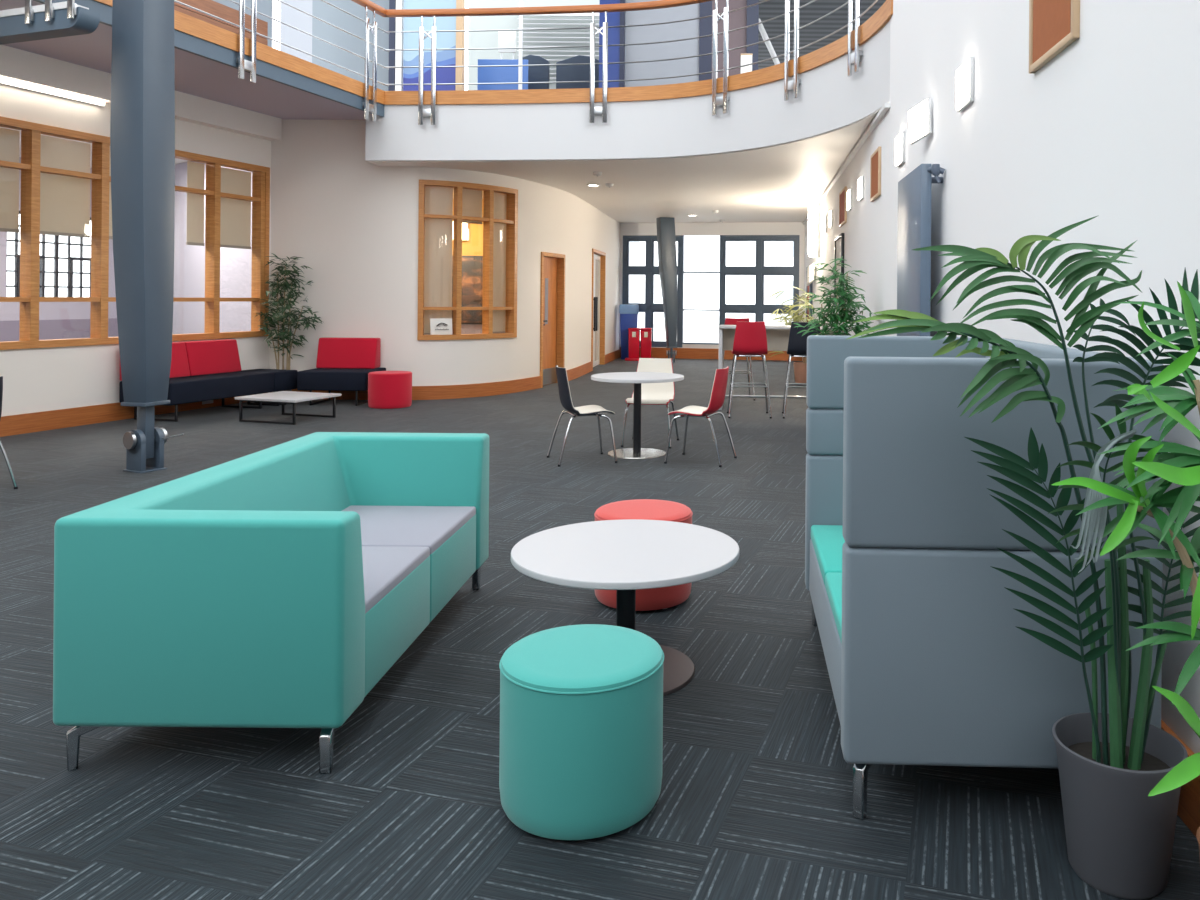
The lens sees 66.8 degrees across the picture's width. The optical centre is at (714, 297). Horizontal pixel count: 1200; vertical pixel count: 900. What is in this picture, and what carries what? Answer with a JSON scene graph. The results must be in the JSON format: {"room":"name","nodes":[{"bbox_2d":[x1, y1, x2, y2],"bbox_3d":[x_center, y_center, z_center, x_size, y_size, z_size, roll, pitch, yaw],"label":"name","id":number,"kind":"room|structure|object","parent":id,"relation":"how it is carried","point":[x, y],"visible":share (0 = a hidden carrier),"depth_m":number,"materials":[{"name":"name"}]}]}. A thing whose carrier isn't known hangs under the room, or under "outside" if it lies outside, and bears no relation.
{"room":"atrium lounge","nodes":[
{"label":"atrium lounge","id":0,"kind":"room"},
{"bbox_2d":[0,157,116,320],"bbox_3d":[-12.493,-0.456,9.627,0.200,3.600,13.297,0,0,16],"label":"wall","id":1,"kind":"structure","parent":0,"point":[9,311],"depth_m":14.86,"materials":[{"name":"grey"}]},
{"bbox_2d":[6,211,90,296],"bbox_3d":[-10.967,-0.668,14.991,0.070,1.450,1.750,0,0,16],"label":"window","id":2,"kind":"structure","parent":1,"relation":"in","point":[56,243],"depth_m":14.97,"materials":[{"name":"grey"}]},
{"bbox_2d":[0,318,117,341],"bbox_3d":[-12.393,0.845,9.596,0.029,1.000,13.297,0,0,16],"label":"trim","id":3,"kind":"structure","parent":1,"relation":"attached to","point":[62,328],"depth_m":14.93,"materials":[{"name":"grey"}]},
{"bbox_2d":[0,0,272,416],"bbox_3d":[-8.470,-2.622,4.522,0.161,8.000,16.613,0,0,16],"label":"wall","id":4,"kind":"structure","parent":0,"point":[51,378],"depth_m":9.84,"materials":[{"name":"white paint"}]},
{"bbox_2d":[0,7,99,44],"bbox_3d":[-7.234,-2.147,7.722,5.200,0.150,0.160,0,0,19],"label":"walkway","id":5,"kind":"object","parent":4,"relation":"attached to","point":[13,29],"visible":1,"depth_m":6.96,"materials":[{"name":"grey metal"}]},
{"bbox_2d":[0,1,88,16],"bbox_3d":[-7.292,-2.247,7.737,5.080,0.050,0.170,0,0,19],"label":"trim","id":6,"kind":"structure","parent":5,"relation":"on","point":[60,5],"depth_m":6.95,"materials":[{"name":"white metal"}]},
{"bbox_2d":[0,78,104,105],"bbox_3d":[-7.519,-2.169,7.503,0.075,0.050,5.250,0,0,16],"label":"light","id":7,"kind":"object","parent":4,"relation":"attached to","point":[8,82],"visible":1,"depth_m":9.42,"materials":[{"name":"white plastic"}]},
{"bbox_2d":[0,393,262,436],"bbox_3d":[-8.421,1.278,4.478,0.022,0.200,16.573,0,0,16],"label":"baseboard","id":8,"kind":"structure","parent":4,"relation":"attached to","point":[78,416],"depth_m":9.78,"materials":[{"name":"brown wood"}]},
{"bbox_2d":[0,116,269,349],"bbox_3d":[-6.885,-0.643,10.145,0.160,2.330,4.810,0,0,16],"label":"window","id":9,"kind":"structure","parent":4,"relation":"in","point":[29,299],"depth_m":10.07,"materials":[{"name":"brown wood"}]},
{"bbox_2d":[0,127,19,232],"bbox_3d":[-7.303,-1.205,8.994,0.025,1.055,0.684,0,0,16],"label":"roller blind","id":10,"kind":"object","parent":9,"relation":"attached to","point":[9,138],"visible":1,"depth_m":9.23,"materials":[{"name":"beige"}]},
{"bbox_2d":[40,135,89,237],"bbox_3d":[-7.092,-1.203,9.749,0.025,1.055,0.684,0,0,16],"label":"roller blind","id":11,"kind":"object","parent":9,"relation":"attached to","point":[64,200],"visible":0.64,"depth_m":9.79,"materials":[{"name":"beige"}]},
{"bbox_2d":[186,161,204,245],"bbox_3d":[-6.614,-1.199,11.461,0.025,1.055,0.264,0,0,16],"label":"roller blind","id":12,"kind":"object","parent":9,"relation":"attached to","point":[195,171],"visible":1,"depth_m":11.46,"materials":[{"name":"beige"}]},
{"bbox_2d":[220,167,250,248],"bbox_3d":[-6.459,-1.197,12.013,0.025,1.055,0.684,0,0,16],"label":"roller blind","id":13,"kind":"object","parent":9,"relation":"attached to","point":[235,215],"visible":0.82,"depth_m":12.08,"materials":[{"name":"beige"}]},
{"bbox_2d":[0,45,281,140],"bbox_3d":[-8.390,-2.396,4.499,0.330,0.390,16.613,0,0,16],"label":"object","id":14,"kind":"structure","parent":4,"relation":"attached to","point":[19,65],"depth_m":9.85,"materials":[{"name":"white paint"}]},
{"bbox_2d":[174,0,267,45],"bbox_3d":[-8.124,-3.215,5.408,0.020,1.192,14.505,0,0,16],"label":"trim","id":15,"kind":"structure","parent":4,"relation":"attached to","point":[212,7],"depth_m":11.62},
{"bbox_2d":[0,0,365,119],"bbox_3d":[-6.744,-2.582,6.080,2.339,0.190,13.482,0,0,16],"label":"ceiling","id":16,"kind":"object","parent":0,"point":[195,75],"visible":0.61,"depth_m":10.27,"materials":[{"name":"grey"}]},
{"bbox_2d":[174,0,389,121],"bbox_3d":[-5.766,-3.077,6.164,0.107,1.535,12.080,0,0,13],"label":"bridge railing","id":17,"kind":"object","parent":16,"relation":"on","point":[250,66],"visible":1,"depth_m":10.78,"materials":[{"name":"silver metal"}]},
{"bbox_2d":[172,161,251,333],"bbox_3d":[-8.322,-0.421,14.579,5.646,3.600,0.294,0,0,40],"label":"wall","id":18,"kind":"structure","parent":0,"point":[189,260],"depth_m":14.34,"materials":[{"name":"grey"}]},
{"bbox_2d":[280,0,455,90],"bbox_3d":[-5.237,-4.430,13.660,2.650,3.530,0.120,0,0,0],"label":"wall","id":19,"kind":"structure","parent":0,"point":[321,10],"depth_m":13.60,"materials":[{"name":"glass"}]},
{"bbox_2d":[388,0,395,90],"bbox_3d":[-4.868,-4.426,13.630,0.090,3.530,0.120,0,0,0],"label":"trim","id":20,"kind":"structure","parent":19,"relation":"attached to","point":[392,3],"depth_m":13.57,"materials":[{"name":"blue"}]},
{"bbox_2d":[395,0,403,90],"bbox_3d":[-4.768,-4.426,13.630,0.090,3.530,0.120,0,0,0],"label":"trim","id":21,"kind":"structure","parent":19,"relation":"attached to","point":[399,3],"depth_m":13.57,"materials":[{"name":"paint"}]},
{"bbox_2d":[455,0,464,89],"bbox_3d":[-3.853,-4.418,13.630,0.100,3.530,0.120,0,0,0],"label":"trim","id":22,"kind":"structure","parent":19,"relation":"attached to","point":[460,20],"depth_m":13.57,"materials":[{"name":"beige wood"}]},
{"bbox_2d":[269,119,619,392],"bbox_3d":[-3.131,-0.562,16.656,2.571,3.970,10.003,0,0,22],"label":"wall","id":23,"kind":"structure","parent":0,"point":[351,220],"depth_m":12.50,"materials":[{"name":"white paint"}]},
{"bbox_2d":[33,0,383,116],"bbox_3d":[-5.864,-2.510,5.928,0.054,0.160,12.580,0,0,13],"label":"trim","id":24,"kind":"structure","parent":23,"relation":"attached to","point":[185,42],"depth_m":9.75,"materials":[{"name":"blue metal"}]},
{"bbox_2d":[94,0,384,103],"bbox_3d":[-5.858,-2.680,5.928,0.082,0.180,12.580,0,0,13],"label":"trim","id":25,"kind":"structure","parent":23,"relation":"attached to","point":[184,23],"depth_m":9.90,"materials":[{"name":"brown wood"}]},
{"bbox_2d":[270,376,540,399],"bbox_3d":[-4.240,1.319,12.946,3.858,0.190,1.006,0,0,-28],"label":"baseboard","id":26,"kind":"structure","parent":23,"relation":"attached to","point":[519,385],"depth_m":12.76,"materials":[{"name":"brown wood"}]},
{"bbox_2d":[417,179,517,339],"bbox_3d":[-3.532,-0.525,13.011,1.575,2.230,0.329,0,0,-44],"label":"window","id":27,"kind":"structure","parent":23,"relation":"in","point":[488,220],"depth_m":13.06,"materials":[{"name":"brown wood"}]},
{"bbox_2d":[424,186,452,334],"bbox_3d":[-3.919,-0.533,12.745,0.395,2.100,0.042,0,0,-25],"label":"roller blind","id":28,"kind":"object","parent":27,"relation":"attached to","point":[438,247],"visible":0.74,"depth_m":12.73,"materials":[{"name":"beige"}]},
{"bbox_2d":[430,318,451,334],"bbox_3d":[-3.845,0.402,12.649,0.300,0.229,0.050,0,0,-28],"label":"sign card","id":29,"kind":"object","parent":27,"relation":"on","point":[438,326],"visible":1,"depth_m":12.64,"materials":[{"name":"white paper"}]},
{"bbox_2d":[462,189,482,223],"bbox_3d":[-3.540,-1.330,13.025,0.032,0.500,0.402,0,0,44],"label":"roller blind","id":30,"kind":"object","parent":27,"relation":"attached to","point":[471,199],"visible":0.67,"depth_m":13.04,"materials":[{"name":"beige"}]},
{"bbox_2d":[493,192,506,332],"bbox_3d":[-3.231,-0.527,13.477,0.042,2.100,0.600,0,0,28],"label":"roller blind","id":31,"kind":"object","parent":27,"relation":"attached to","point":[500,199],"visible":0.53,"depth_m":13.46,"materials":[{"name":"beige"}]},
{"bbox_2d":[518,0,522,89],"bbox_3d":[-2.938,-4.410,13.625,0.050,3.530,0.050,0,0,0],"label":"trim","id":32,"kind":"structure","parent":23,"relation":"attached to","point":[520,59],"depth_m":13.60,"materials":[{"name":"paint"}]},
{"bbox_2d":[540,252,564,387],"bbox_3d":[-2.717,0.347,14.765,0.181,2.160,0.970,0,0,13],"label":"door","id":33,"kind":"structure","parent":23,"relation":"in","point":[552,286],"depth_m":14.94,"materials":[{"name":"brown wood"}]},
{"bbox_2d":[591,249,605,370],"bbox_3d":[-2.462,0.229,18.527,0.168,2.400,1.752,0,0,1],"label":"door","id":34,"kind":"structure","parent":23,"relation":"in","point":[598,257],"depth_m":19.20,"materials":[{"name":"brown wood"}]},
{"bbox_2d":[452,199,482,255],"bbox_3d":[-4.422,-0.388,16.275,3.350,3.600,0.150,0,0,0],"label":"wall","id":35,"kind":"structure","parent":0,"point":[473,246],"depth_m":16.20,"materials":[{"name":"yellow"}]},
{"bbox_2d":[468,0,599,89],"bbox_3d":[-3.063,-4.411,17.060,3.200,3.530,0.120,0,0,0],"label":"wall","id":36,"kind":"structure","parent":0,"point":[478,39],"depth_m":17.00,"materials":[{"name":"grey"}]},
{"bbox_2d":[517,13,598,78],"bbox_3d":[-2.710,-4.730,16.900,2.040,1.247,0.070,0,0,0],"label":"blind","id":37,"kind":"object","parent":36,"relation":"attached to","point":[573,14],"visible":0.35,"depth_m":16.88,"materials":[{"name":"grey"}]},
{"bbox_2d":[0,357,1199,899],"bbox_3d":[-6.113,1.498,9.350,16.800,0.200,25.900,0,0,0],"label":"floor","id":38,"kind":"structure","parent":0,"point":[755,800],"depth_m":2.83,"materials":[{"name":"carpet"}]},
{"bbox_2d":[110,0,183,472],"bbox_3d":[-4.584,-2.589,7.343,0.458,8.000,0.352,0,0,13],"label":"steel column","id":39,"kind":"structure","parent":38,"relation":"on","point":[142,121],"depth_m":7.24,"materials":[{"name":"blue metal"}]},
{"bbox_2d":[119,339,273,421],"bbox_3d":[-6.200,0.967,10.863,0.740,0.860,1.560,0,0,16],"label":"seat","id":40,"kind":"object","parent":38,"relation":"on","point":[206,370],"visible":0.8,"depth_m":10.93,"materials":[{"name":"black fabric"}]},
{"bbox_2d":[242,369,297,405],"bbox_3d":[-5.876,1.175,11.805,0.620,0.450,0.420,0,0,16],"label":"seat","id":41,"kind":"object","parent":38,"relation":"on","point":[284,380],"visible":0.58,"depth_m":11.73,"materials":[{"name":"black fabric"}]},
{"bbox_2d":[53,432,488,773],"bbox_3d":[-1.558,1.052,3.590,0.877,0.770,1.780,0,0,0],"label":"sofa","id":42,"kind":"object","parent":38,"relation":"on","point":[277,586],"visible":1,"depth_m":2.70,"materials":[{"name":"teal fabric"}]},
{"bbox_2d":[362,546,429,613],"bbox_3d":[-1.445,1.014,3.245,0.623,0.056,0.687,0,0,0],"label":"seat cushion","id":43,"kind":"object","parent":42,"relation":"on","point":[388,571],"depth_m":3.31,"materials":[{"name":"grey fabric"}]},
{"bbox_2d":[342,505,475,553],"bbox_3d":[-1.445,1.014,3.935,0.623,0.056,0.687,0,0,0],"label":"seat cushion","id":44,"kind":"object","parent":42,"relation":"on","point":[434,527],"depth_m":3.95,"materials":[{"name":"grey fabric"}]},
{"bbox_2d":[235,391,340,424],"bbox_3d":[-4.941,1.268,10.440,0.840,0.279,0.740,0,0,17],"label":"coffee table","id":45,"kind":"object","parent":38,"relation":"on","point":[284,397],"visible":1,"depth_m":10.23,"materials":[{"name":"grey laminate"}]},
{"bbox_2d":[255,253,322,391],"bbox_3d":[-5.739,0.395,12.180,0.931,2.013,0.560,0,0,0],"label":"bamboo","id":46,"kind":"object","parent":38,"relation":"on","point":[286,286],"visible":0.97,"depth_m":12.24,"materials":[{"name":"plant"}]},
{"bbox_2d":[297,337,385,405],"bbox_3d":[-4.989,0.978,12.070,0.900,0.860,0.740,0,0,0],"label":"seat","id":47,"kind":"object","parent":38,"relation":"on","point":[342,364],"visible":0.82,"depth_m":12.21,"materials":[{"name":"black fabric"}]},
{"bbox_2d":[368,371,411,408],"bbox_3d":[-4.230,1.188,11.720,0.545,0.453,0.545,0,0,0],"label":"ottoman","id":48,"kind":"object","parent":38,"relation":"on","point":[386,389],"visible":1,"depth_m":11.49,"materials":[{"name":"red fabric"}]},
{"bbox_2d":[452,256,482,333],"bbox_3d":[-4.253,0.349,15.240,1.360,2.130,0.120,0,0,0],"label":"picture","id":49,"kind":"object","parent":38,"relation":"on","point":[472,266],"visible":0.14,"depth_m":15.18,"materials":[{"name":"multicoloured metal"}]},
{"bbox_2d":[499,624,663,839],"bbox_3d":[-0.383,1.230,2.595,0.469,0.433,0.469,0,0,0],"label":"ottoman","id":50,"kind":"object","parent":38,"relation":"on","point":[581,752],"visible":1,"depth_m":2.41,"materials":[{"name":"teal fabric"}]},
{"bbox_2d":[547,365,617,466],"bbox_3d":[-1.183,1.022,7.994,0.528,0.835,0.498,0,0,-22],"label":"shell chair","id":51,"kind":"object","parent":38,"relation":"on","point":[562,379],"visible":1,"depth_m":7.87,"materials":[{"name":"black plastic"}]},
{"bbox_2d":[511,519,738,695],"bbox_3d":[-0.345,1.206,3.490,0.876,0.482,0.876,0,0,0],"label":"round table","id":52,"kind":"object","parent":38,"relation":"on","point":[625,556],"visible":0.74,"depth_m":3.42,"materials":[{"name":"grey laminate"}]},
{"bbox_2d":[619,304,638,358],"bbox_3d":[-2.027,0.793,21.150,0.450,1.280,0.430,0,0,-6],"label":"recycling bin","id":53,"kind":"object","parent":38,"relation":"on","point":[628,312],"visible":0.82,"depth_m":20.96,"materials":[{"name":"blue plastic"}]},
{"bbox_2d":[591,372,683,458],"bbox_3d":[-0.719,1.082,8.330,0.856,0.725,0.856,0,0,0],"label":"round table","id":54,"kind":"object","parent":38,"relation":"on","point":[637,378],"visible":0.99,"depth_m":8.29,"materials":[{"name":"grey laminate"}]},
{"bbox_2d":[625,328,653,360],"bbox_3d":[-1.729,1.063,20.750,0.660,0.745,0.420,0,0,-3],"label":"recycling bin","id":55,"kind":"object","parent":38,"relation":"on","point":[637,339],"visible":0.94,"depth_m":20.59,"materials":[{"name":"red plastic"}]},
{"bbox_2d":[594,499,692,610],"bbox_3d":[-0.345,1.231,4.340,0.473,0.433,0.473,0,0,0],"label":"ottoman","id":56,"kind":"object","parent":38,"relation":"on","point":[645,509],"visible":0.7,"depth_m":4.21,"materials":[{"name":"red fabric"}]},
{"bbox_2d":[621,358,678,448],"bbox_3d":[-0.632,1.027,8.935,0.498,0.835,0.528,0,0,7],"label":"shell chair","id":57,"kind":"object","parent":38,"relation":"on","point":[651,393],"visible":0.73,"depth_m":9.08,"materials":[{"name":"white plastic"}]},
{"bbox_2d":[656,217,677,362],"bbox_3d":[-1.070,-0.179,20.206,0.444,3.240,0.355,0,0,-20],"label":"steel column","id":58,"kind":"structure","parent":38,"relation":"on","point":[666,238],"depth_m":20.07,"materials":[{"name":"grey metal"}]},
{"bbox_2d":[664,366,736,466],"bbox_3d":[-0.119,1.032,8.015,0.528,0.835,0.498,0,0,18],"label":"shell chair","id":59,"kind":"object","parent":38,"relation":"on","point":[717,398],"visible":1,"depth_m":7.88,"materials":[{"name":"red plastic"}]},
{"bbox_2d":[727,321,771,417],"bbox_3d":[0.423,0.869,11.120,0.530,1.170,0.510,0,0,-2],"label":"bar stool","id":60,"kind":"object","parent":38,"relation":"on","point":[750,339],"visible":1,"depth_m":10.93,"materials":[{"name":"red plastic"}]},
{"bbox_2d":[718,325,841,409],"bbox_3d":[0.876,0.915,11.937,1.640,1.084,0.700,0,0,2],"label":"table","id":61,"kind":"object","parent":38,"relation":"on","point":[777,336],"visible":0.33,"depth_m":11.94,"materials":[{"name":"grey laminate"}]},
{"bbox_2d":[768,286,814,382],"bbox_3d":[1.307,0.626,15.614,0.994,1.670,1.113,0,0,0],"label":"potted plant","id":62,"kind":"object","parent":38,"relation":"on","point":[800,368],"visible":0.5,"depth_m":15.51,"materials":[{"name":"green plant"}]},
{"bbox_2d":[782,322,820,418],"bbox_3d":[1.103,0.874,11.120,0.530,1.170,0.510,0,0,3],"label":"bar stool","id":63,"kind":"object","parent":38,"relation":"on","point":[797,344],"visible":0.55,"depth_m":10.93,"materials":[{"name":"black plastic"}]},
{"bbox_2d":[793,256,876,335],"bbox_3d":[1.147,0.523,8.711,0.780,1.874,0.588,0,0,0],"label":"fig","id":64,"kind":"object","parent":38,"relation":"on","point":[834,317],"visible":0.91,"depth_m":8.67,"materials":[{"name":"plant"}]},
{"bbox_2d":[805,335,1163,819],"bbox_3d":[0.815,0.814,3.247,0.865,1.287,1.570,0,0,2],"label":"sofa","id":65,"kind":"object","parent":38,"relation":"on","point":[928,662],"visible":0.7,"depth_m":2.47,"materials":[{"name":"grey fabric"}]},
{"bbox_2d":[811,525,844,584],"bbox_3d":[0.721,1.024,3.589,0.629,0.065,0.675,0,0,2],"label":"seat cushion","id":66,"kind":"object","parent":65,"relation":"on","point":[827,541],"depth_m":3.60,"materials":[{"name":"teal fabric"}]},
{"bbox_2d":[825,572,841,643],"bbox_3d":[0.701,1.024,2.910,0.629,0.065,0.675,0,0,2],"label":"seat cushion","id":67,"kind":"object","parent":65,"relation":"on","point":[833,580],"depth_m":3.01,"materials":[{"name":"teal fabric"}]},
{"bbox_2d":[846,215,1199,899],"bbox_3d":[0.798,0.626,2.204,1.050,1.662,0.444,0,0,-5],"label":"potted palm","id":68,"kind":"object","parent":38,"relation":"on","point":[1120,837],"visible":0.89,"depth_m":2.20,"materials":[{"name":"plant"}]},
{"bbox_2d":[1052,281,1199,857],"bbox_3d":[1.007,0.712,1.925,0.524,1.492,0.492,0,0,32],"label":"plant","id":69,"kind":"object","parent":38,"relation":"on","point":[1181,466],"visible":1,"depth_m":1.92,"materials":[{"name":"plant"}]},
{"bbox_2d":[599,0,619,87],"bbox_3d":[-1.578,-4.399,13.650,0.310,3.530,0.300,0,0,0],"label":"pier","id":70,"kind":"object","parent":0,"point":[613,18],"depth_m":13.50,"materials":[{"name":"blue"}]},
{"bbox_2d":[365,20,889,160],"bbox_3d":[-1.266,-2.181,15.000,6.810,0.740,14.000,0,0,0],"label":"balcony","id":71,"kind":"object","parent":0,"point":[828,100],"visible":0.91,"depth_m":11.62,"materials":[{"name":"white paint"}]},
{"bbox_2d":[382,0,877,124],"bbox_3d":[-0.919,-3.035,10.735,7.260,1.535,1.848,0,0,34],"label":"balcony railing","id":72,"kind":"object","parent":71,"relation":"on","point":[853,58],"visible":1,"depth_m":11.65,"materials":[{"name":"silver metal"}]},
{"bbox_2d":[383,0,892,104],"bbox_3d":[-1.041,-2.639,10.780,7.475,0.180,1.866,0,0,33],"label":"trim","id":73,"kind":"structure","parent":71,"relation":"attached to","point":[878,20],"depth_m":11.54,"materials":[{"name":"brown wood"}]},
{"bbox_2d":[367,102,888,222],"bbox_3d":[-1.270,-1.810,15.025,6.810,0.022,13.950,0,0,0],"label":"ceiling","id":74,"kind":"structure","parent":0,"point":[776,183],"depth_m":13.51,"materials":[{"name":"white paint"}]},
{"bbox_2d":[625,0,699,86],"bbox_3d":[-0.793,-4.392,13.660,1.120,3.530,0.120,0,0,0],"label":"wall","id":75,"kind":"structure","parent":0,"point":[686,29],"depth_m":13.60,"materials":[{"name":"grey"}]},
{"bbox_2d":[619,0,625,86],"bbox_3d":[-1.388,-4.397,13.540,0.070,3.530,0.120,0,0,0],"label":"trim","id":76,"kind":"structure","parent":75,"relation":"attached to","point":[622,14],"depth_m":13.48,"materials":[{"name":"blue"}]},
{"bbox_2d":[699,1,711,80],"bbox_3d":[-0.138,-4.386,13.620,0.190,3.530,0.120,0,0,0],"label":"trim","id":77,"kind":"structure","parent":75,"relation":"attached to","point":[705,24],"depth_m":13.56,"materials":[{"name":"blue"}]},
{"bbox_2d":[619,222,804,360],"bbox_3d":[-0.088,-0.176,21.483,4.439,3.250,0.250,0,0,9],"label":"wall","id":78,"kind":"structure","parent":0,"point":[737,228],"depth_m":21.30,"materials":[{"name":"white paint"}]},
{"bbox_2d":[622,235,799,347],"bbox_3d":[-0.121,-0.151,21.468,4.259,2.680,0.190,0,0,9],"label":"window","id":79,"kind":"structure","parent":78,"relation":"in","point":[649,270],"depth_m":21.35,"materials":[{"name":"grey metal"}]},
{"bbox_2d":[620,347,801,360],"bbox_3d":[-0.129,1.324,21.346,4.389,0.250,0.029,0,0,9],"label":"baseboard","id":80,"kind":"structure","parent":78,"relation":"attached to","point":[682,353],"depth_m":21.35,"materials":[{"name":"brown wood"}]},
{"bbox_2d":[712,0,746,77],"bbox_3d":[0.217,-4.383,13.810,0.520,3.530,0.500,0,0,0],"label":"wall pier","id":81,"kind":"object","parent":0,"point":[737,19],"visible":0.33,"depth_m":13.56,"materials":[{"name":"grey"}]},
{"bbox_2d":[746,0,758,70],"bbox_3d":[0.567,-4.380,13.560,0.180,3.530,0.120,0,0,0],"label":"trim","id":82,"kind":"structure","parent":81,"relation":"attached to","point":[752,33],"depth_m":13.50,"materials":[{"name":"blue"}]},
{"bbox_2d":[758,0,885,69],"bbox_3d":[3.444,-5.196,18.200,6.200,0.150,11.600,0,0,0],"label":"ceiling","id":83,"kind":"structure","parent":0,"point":[838,19],"depth_m":16.77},
{"bbox_2d":[804,0,1199,753],"bbox_3d":[1.715,-0.560,9.246,0.200,4.050,25.520,0,0,2],"label":"wall","id":84,"kind":"structure","parent":0,"point":[1108,128],"depth_m":3.70,"materials":[{"name":"white paint"}]},
{"bbox_2d":[808,202,820,257],"bbox_3d":[1.798,-1.235,16.304,0.210,1.000,0.220,0,0,2],"label":"wall light","id":85,"kind":"object","parent":84,"relation":"attached to","point":[814,222],"visible":0.97,"depth_m":16.21,"materials":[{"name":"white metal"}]},
{"bbox_2d":[808,202,816,256],"bbox_3d":[1.793,-1.235,16.304,0.200,1.000,0.200,0,0,2],"label":"diffuser","id":86,"kind":"object","parent":85,"relation":"attached to","point":[812,222],"depth_m":16.21,"materials":[{"name":"white"}]},
{"bbox_2d":[834,233,843,307],"bbox_3d":[1.723,-0.365,12.501,0.040,1.010,0.990,0,0,2],"label":"poster frame","id":87,"kind":"object","parent":84,"relation":"attached to","point":[839,240],"visible":0.62,"depth_m":12.43,"materials":[{"name":"wood"}]},
{"bbox_2d":[836,238,840,303],"bbox_3d":[1.731,-0.365,12.501,0.020,0.900,0.900,0,0,2],"label":"poster","id":88,"kind":"object","parent":87,"relation":"attached to","point":[838,240],"depth_m":12.58,"materials":[{"name":"white paper"}]},
{"bbox_2d":[803,103,889,224],"bbox_3d":[1.831,-1.734,15.057,0.049,0.040,13.900,0,0,2],"label":"trim","id":89,"kind":"structure","parent":84,"relation":"attached to","point":[886,106],"depth_m":10.28,"materials":[{"name":"white paint"}]},
{"bbox_2d":[870,146,880,201],"bbox_3d":[1.595,-1.222,8.941,0.027,0.470,0.590,0,0,2],"label":"notice board","id":90,"kind":"object","parent":84,"relation":"attached to","point":[875,164],"visible":1,"depth_m":8.87,"materials":[{"name":"beige wood"}]},
{"bbox_2d":[895,131,904,166],"bbox_3d":[1.528,-1.227,7.441,0.038,0.250,0.300,0,0,2],"label":"wall light","id":91,"kind":"object","parent":84,"relation":"attached to","point":[900,139],"visible":1,"depth_m":7.34,"materials":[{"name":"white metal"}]},
{"bbox_2d":[908,98,931,143],"bbox_3d":[1.468,-1.238,6.325,0.107,0.275,0.320,0,0,-13],"label":"wall light","id":92,"kind":"object","parent":84,"relation":"attached to","point":[919,117],"visible":1,"depth_m":6.27,"materials":[{"name":"white plastic"}]},
{"bbox_2d":[897,164,944,335],"bbox_3d":[1.413,0.172,6.236,0.150,2.080,0.975,0,0,2],"label":"radiator","id":93,"kind":"object","parent":84,"relation":"attached to","point":[915,189],"visible":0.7,"depth_m":5.98,"materials":[{"name":"grey metal"}]},
{"bbox_2d":[956,57,973,111],"bbox_3d":[1.438,-1.228,5.191,0.038,0.250,0.300,0,0,2],"label":"wall light","id":94,"kind":"object","parent":84,"relation":"attached to","point":[965,73],"visible":1,"depth_m":5.10,"materials":[{"name":"white metal"}]},
{"bbox_2d":[956,59,968,109],"bbox_3d":[1.427,-1.228,5.191,0.016,0.230,0.280,0,0,2],"label":"diffuser","id":95,"kind":"object","parent":94,"relation":"attached to","point":[962,74],"depth_m":5.16,"materials":[{"name":"white"}]},
{"bbox_2d":[804,357,1199,837],"bbox_3d":[1.587,1.363,9.251,0.021,0.200,25.520,0,0,2],"label":"baseboard","id":96,"kind":"structure","parent":84,"relation":"attached to","point":[1188,812],"depth_m":2.48,"materials":[{"name":"brown wood"}]},
{"bbox_2d":[1029,0,1079,73],"bbox_3d":[1.385,-1.238,3.691,0.027,0.500,0.550,0,0,2],"label":"notice board","id":97,"kind":"object","parent":84,"relation":"attached to","point":[1054,25],"visible":1,"depth_m":3.69,"materials":[{"name":"beige wood"}]},
{"bbox_2d":[1052,712,1187,899],"bbox_3d":[1.024,1.292,2.290,0.314,0.334,0.314,0,0,0],"label":"pot","id":98,"kind":"object","parent":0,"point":[1120,837],"depth_m":2.19,"materials":[{"name":"plastic"}]},
{"bbox_3d":[-1.263,-2.591,15.000,6.810,0.080,14.000,0,0,0],"label":"floor","id":99,"kind":"structure","parent":0,"visible":0},
{"bbox_2d":[477,59,527,89],"bbox_3d":[-3.373,-3.221,14.300,0.800,1.135,0.300,0,0,0],"label":"screen","id":100,"kind":"object","parent":99,"relation":"on","point":[485,74],"visible":0.37,"depth_m":14.28,"materials":[{"name":"blue"}]},
{"bbox_2d":[498,31,515,58],"bbox_3d":[-3.470,-3.550,15.025,0.300,1.800,0.080,0,0,0],"label":"flip chart","id":101,"kind":"object","parent":99,"relation":"on","point":[506,39],"visible":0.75,"depth_m":14.98,"materials":[{"name":"white paper"}]},
{"bbox_2d":[517,55,549,88],"bbox_3d":[-3.022,-3.304,14.965,0.620,1.317,0.630,0,0,0],"label":"office chair","id":102,"kind":"object","parent":99,"relation":"on","point":[535,73],"visible":0.14,"depth_m":14.65,"materials":[{"name":"blue fabric"}]},
{"bbox_2d":[556,55,598,88],"bbox_3d":[-2.222,-3.299,14.965,0.740,1.320,0.630,0,0,0],"label":"office chair","id":103,"kind":"object","parent":99,"relation":"on","point":[564,73],"visible":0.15,"depth_m":14.65,"materials":[{"name":"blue fabric"}]},
{"label":"outside","id":104,"kind":"structure","parent":0,"visible":0},
{"bbox_2d":[640,324,718,342],"bbox_3d":[-0.015,1.800,41.250,28.000,0.100,37.500,0,0,0],"label":"ground","id":105,"kind":"structure","parent":104,"point":[693,333],"depth_m":44.23,"materials":[{"name":"grey"}]},
{"bbox_2d":[629,242,645,327],"bbox_3d":[-5.580,-2.410,53.900,3.800,8.225,6.200,0,0,0],"label":"building","id":106,"kind":"structure","parent":105,"relation":"on","point":[637,250],"depth_m":51.00,"materials":[{"name":"white"}]},
{"bbox_2d":[764,241,793,324],"bbox_3d":[6.512,-1.407,49.900,8.400,6.425,6.200,0,0,0],"label":"building","id":107,"kind":"structure","parent":105,"relation":"on","point":[776,253],"depth_m":47.00,"materials":[{"name":"white"}]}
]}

